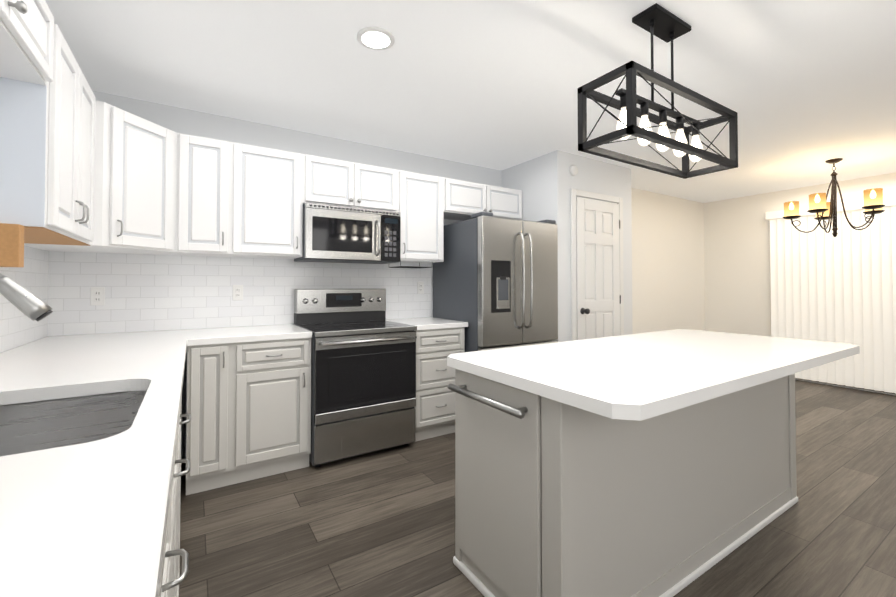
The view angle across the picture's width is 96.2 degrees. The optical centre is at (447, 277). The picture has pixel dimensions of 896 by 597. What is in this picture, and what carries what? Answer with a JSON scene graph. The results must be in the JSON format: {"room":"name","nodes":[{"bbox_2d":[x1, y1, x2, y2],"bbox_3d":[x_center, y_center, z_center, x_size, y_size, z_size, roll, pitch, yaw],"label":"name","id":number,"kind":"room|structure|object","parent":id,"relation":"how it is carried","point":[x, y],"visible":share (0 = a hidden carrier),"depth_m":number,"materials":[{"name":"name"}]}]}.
{"room":"kitchen","nodes":[
{"label":"kitchen","id":0,"kind":"room"},
{"bbox_2d":[92,90,501,458],"bbox_3d":[-0.919,0.050,3.492,3.700,2.480,0.100,1,-1,-32],"label":"wall","id":1,"kind":"structure","parent":0,"point":[192,122],"depth_m":3.22,"materials":[{"name":"paint"}]},
{"bbox_2d":[0,246,51,352],"bbox_3d":[-1.116,0.077,0.349,0.008,0.560,5.000,1,-1,-32],"label":"tile backsplash","id":2,"kind":"structure","parent":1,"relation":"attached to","point":[16,329],"depth_m":2.16,"materials":[{"name":"white tile"}]},
{"bbox_2d":[52,251,430,335],"bbox_3d":[-1.298,0.125,3.187,2.674,0.560,0.007,1,-1,-32],"label":"tile backsplash","id":3,"kind":"structure","parent":1,"relation":"attached to","point":[147,292],"depth_m":2.87,"materials":[{"name":"white tile"}]},
{"bbox_2d":[90,287,104,305],"bbox_3d":[-2.247,0.119,2.578,0.070,0.116,0.007,1,-1,-32],"label":"electrical outlet","id":4,"kind":"object","parent":3,"relation":"attached to","point":[97,296],"visible":1,"depth_m":2.58,"materials":[{"name":"white plastic"}]},
{"bbox_2d":[233,285,242,299],"bbox_3d":[-1.571,0.112,3.006,0.070,0.116,0.007,1,-1,-32],"label":"electrical outlet","id":5,"kind":"object","parent":3,"relation":"attached to","point":[237,292],"visible":1,"depth_m":3.00,"materials":[{"name":"white plastic"}]},
{"bbox_2d":[417,282,423,293],"bbox_3d":[-0.261,0.096,3.835,0.070,0.116,0.007,1,-1,-32],"label":"electrical outlet","id":6,"kind":"object","parent":3,"relation":"attached to","point":[420,287],"visible":1,"depth_m":3.83,"materials":[{"name":"white plastic"}]},
{"bbox_2d":[24,101,521,264],"bbox_3d":[-0.764,-0.530,3.161,3.592,0.760,0.638,1,-1,-32],"label":"upper cabinet","id":7,"kind":"object","parent":1,"relation":"attached to","point":[159,190],"depth_m":2.71,"materials":[{"name":"white wood"}]},
{"bbox_2d":[294,202,400,263],"bbox_3d":[-0.798,-0.334,3.242,0.756,0.410,0.438,1,-1,-32],"label":"over-the-range microwave","id":8,"kind":"object","parent":7,"relation":"attached to","point":[336,234],"visible":1,"depth_m":3.08,"materials":[{"name":"silver metal"}]},
{"bbox_2d":[45,0,895,202],"bbox_3d":[2.056,-1.244,2.083,7.900,0.060,5.900,1,-1,-32],"label":"ceiling","id":9,"kind":"structure","parent":0,"point":[805,90],"depth_m":2.37,"materials":[{"name":"paint"}]},
{"bbox_2d":[357,27,394,49],"bbox_3d":[-0.367,-1.210,2.041,0.190,0.010,0.190,1,-1,-32],"label":"recessed light","id":10,"kind":"object","parent":9,"relation":"in","point":[375,38],"visible":1,"depth_m":2.03,"materials":[{"name":"white plastic"}]},
{"bbox_2d":[577,3,737,178],"bbox_3d":[1.017,-0.888,1.905,0.887,0.658,0.262,1,-1,-32],"label":"pendant light","id":11,"kind":"object","parent":9,"relation":"hanging from","point":[660,22],"visible":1,"depth_m":1.84,"materials":[{"name":"black metal"}]},
{"bbox_2d":[783,158,884,236],"bbox_3d":[3.851,-0.791,4.030,0.767,0.780,0.770,1,-1,-32],"label":"dining chandelier","id":12,"kind":"object","parent":9,"relation":"hanging from","point":[821,208],"visible":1,"depth_m":3.98,"materials":[{"name":"brown metal"}]},
{"bbox_2d":[179,380,895,596],"bbox_3d":[2.056,1.296,2.039,7.900,0.060,5.900,1,-1,-32],"label":"floor","id":13,"kind":"structure","parent":0,"point":[380,523],"depth_m":2.04,"materials":[{"name":"brown wood"}]},
{"bbox_2d":[159,573,170,596],"bbox_3d":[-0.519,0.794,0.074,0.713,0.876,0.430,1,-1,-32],"label":"base cabinet","id":14,"kind":"object","parent":13,"relation":"on","point":[165,582],"depth_m":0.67,"materials":[{"name":"grey wood"}]},
{"bbox_2d":[161,449,178,596],"bbox_3d":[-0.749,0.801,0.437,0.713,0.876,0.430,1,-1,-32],"label":"base cabinet","id":15,"kind":"object","parent":13,"relation":"on","point":[172,579],"depth_m":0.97,"materials":[{"name":"grey wood"}]},
{"bbox_2d":[175,401,182,583],"bbox_3d":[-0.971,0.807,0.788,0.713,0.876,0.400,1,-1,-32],"label":"base cabinet","id":16,"kind":"object","parent":13,"relation":"on","point":[179,440],"depth_m":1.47,"materials":[{"name":"grey wood"}]},
{"bbox_2d":[181,385,186,474],"bbox_3d":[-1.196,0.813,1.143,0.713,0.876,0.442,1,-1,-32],"label":"handle","id":17,"kind":"object","parent":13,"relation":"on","point":[184,415],"depth_m":1.31,"materials":[{"name":"silver metal"}]},
{"bbox_2d":[183,549,186,576],"bbox_3d":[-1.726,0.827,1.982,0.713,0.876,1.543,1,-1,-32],"label":"handle","id":18,"kind":"object","parent":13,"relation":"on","point":[184,552],"depth_m":0.64,"materials":[{"name":"silver metal"}]},
{"bbox_2d":[0,329,195,596],"bbox_3d":[-0.793,0.345,0.544,0.750,0.040,4.991,1,-1,-32],"label":"countertop","id":19,"kind":"structure","parent":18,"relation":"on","point":[88,519],"depth_m":0.65,"materials":[{"name":"white stone"}]},
{"bbox_2d":[0,273,52,321],"bbox_3d":[-1.173,0.128,0.946,0.342,0.408,0.111,1,-1,-32],"label":"faucet","id":20,"kind":"object","parent":19,"relation":"on","point":[28,303],"visible":1,"depth_m":1.02,"materials":[{"name":"silver metal"}]},
{"bbox_2d":[0,391,146,456],"bbox_3d":[-1.025,0.472,0.986,0.490,0.200,0.690,1,-1,-32],"label":"sink basin","id":21,"kind":"object","parent":19,"relation":"in","point":[38,425],"visible":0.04,"depth_m":1.26,"materials":[{"name":"metal"}]},
{"bbox_2d":[186,343,233,494],"bbox_3d":[-1.568,0.838,2.629,0.230,0.876,0.618,1,-1,-32],"label":"base cabinet","id":22,"kind":"object","parent":13,"relation":"on","point":[210,368],"depth_m":2.38,"materials":[{"name":"grey wood"}]},
{"bbox_2d":[234,338,310,483],"bbox_3d":[-1.272,0.841,2.816,0.470,0.876,0.618,1,-1,-32],"label":"base cabinet","id":23,"kind":"object","parent":13,"relation":"on","point":[249,407],"depth_m":2.56,"materials":[{"name":"grey wood"}]},
{"bbox_2d":[196,324,311,345],"bbox_3d":[-1.357,0.383,2.767,0.673,0.040,0.629,1,-1,-32],"label":"countertop","id":24,"kind":"structure","parent":23,"relation":"on","point":[226,335],"depth_m":2.60,"materials":[{"name":"white stone"}]},
{"bbox_2d":[294,289,416,466],"bbox_3d":[-0.719,0.686,3.099,0.752,1.195,0.731,1,-1,-32],"label":"range oven","id":25,"kind":"object","parent":13,"relation":"on","point":[363,386],"visible":1,"depth_m":2.87,"materials":[{"name":"silver metal"}]},
{"bbox_2d":[414,327,464,441],"bbox_3d":[-0.221,0.853,3.481,0.486,0.876,0.618,1,-1,-32],"label":"base cabinet","id":26,"kind":"object","parent":13,"relation":"on","point":[435,403],"depth_m":3.20,"materials":[{"name":"grey wood"}]},
{"bbox_2d":[386,317,467,330],"bbox_3d":[-0.211,0.395,3.494,0.509,0.040,0.626,1,-1,-32],"label":"countertop","id":27,"kind":"structure","parent":26,"relation":"on","point":[427,323],"depth_m":3.34,"materials":[{"name":"white stone"}]},
{"bbox_2d":[433,212,557,351],"bbox_3d":[0.451,0.384,3.756,0.871,1.822,0.869,1,-1,-32],"label":"refrigerator","id":28,"kind":"object","parent":13,"relation":"on","point":[495,282],"visible":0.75,"depth_m":3.43,"materials":[{"name":"silver metal"}]},
{"bbox_2d":[447,365,797,596],"bbox_3d":[0.972,0.827,2.013,1.998,0.876,0.628,1,-1,-32],"label":"kitchen island","id":29,"kind":"object","parent":13,"relation":"on","point":[656,464],"depth_m":1.53,"materials":[{"name":"grey wood"}]},
{"bbox_2d":[447,329,859,424],"bbox_3d":[1.069,0.368,1.951,2.020,0.040,0.920,1,-1,-32],"label":"island countertop","id":30,"kind":"structure","parent":29,"relation":"on","point":[630,379],"depth_m":1.57,"materials":[{"name":"white stone"}]},
{"bbox_2d":[502,150,631,341],"bbox_3d":[1.282,0.065,4.351,1.140,2.480,0.800,1,-1,-32],"label":"wall","id":31,"kind":"structure","parent":0,"point":[545,183],"depth_m":3.93,"materials":[{"name":"paint"}]},
{"bbox_2d":[569,165,577,175],"bbox_3d":[1.200,-1.024,3.826,0.104,0.104,0.031,1,-1,-32],"label":"smoke detector","id":32,"kind":"object","parent":31,"relation":"attached to","point":[573,170],"visible":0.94,"depth_m":3.81,"materials":[{"name":"white plastic"}]},
{"bbox_2d":[570,188,623,340],"bbox_3d":[1.518,0.228,3.966,0.790,2.140,0.094,1,-1,-32],"label":"door","id":33,"kind":"structure","parent":31,"relation":"attached to","point":[597,300],"depth_m":3.97,"materials":[{"name":"white paint"}]},
{"bbox_2d":[631,187,704,333],"bbox_3d":[2.829,0.084,5.507,2.710,2.480,0.100,1,-1,-32],"label":"wall","id":34,"kind":"structure","parent":0,"point":[668,285],"depth_m":5.59,"materials":[{"name":"paint"}]},
{"bbox_2d":[704,172,895,395],"bbox_3d":[5.402,0.057,3.880,0.100,2.480,5.400,1,-1,-32],"label":"wall","id":35,"kind":"structure","parent":0,"point":[737,274],"depth_m":5.68,"materials":[{"name":"paint"}]},
{"bbox_2d":[765,196,895,393],"bbox_3d":[4.900,0.197,4.471,0.106,2.180,2.220,1,-1,-32],"label":"vertical blinds","id":36,"kind":"object","parent":35,"relation":"attached to","point":[840,287],"visible":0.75,"depth_m":4.79,"materials":[{"name":"white plastic"}]},
{"bbox_3d":[-1.002,-0.008,0.068,0.100,2.480,5.800,1,-1,-32],"label":"wall","id":37,"kind":"structure","parent":0,"visible":0},
{"bbox_2d":[0,0,11,23],"bbox_3d":[-1.180,-0.824,0.768,0.329,0.254,0.470,1,-1,-32],"label":"upper cabinet","id":38,"kind":"object","parent":37,"relation":"attached to","point":[5,5],"depth_m":1.08,"materials":[{"name":"white wood"}]},
{"bbox_2d":[0,0,59,91],"bbox_3d":[-1.430,-0.817,1.163,0.329,0.254,0.465,1,-1,-32],"label":"upper cabinet","id":39,"kind":"object","parent":37,"relation":"attached to","point":[30,45],"depth_m":1.31,"materials":[{"name":"white wood"}]},
{"bbox_2d":[0,31,95,245],"bbox_3d":[-1.764,-0.556,1.688,0.329,0.759,0.783,1,-1,-32],"label":"upper cabinet","id":40,"kind":"object","parent":37,"relation":"attached to","point":[47,131],"depth_m":1.46,"materials":[{"name":"white wood"}]}
]}

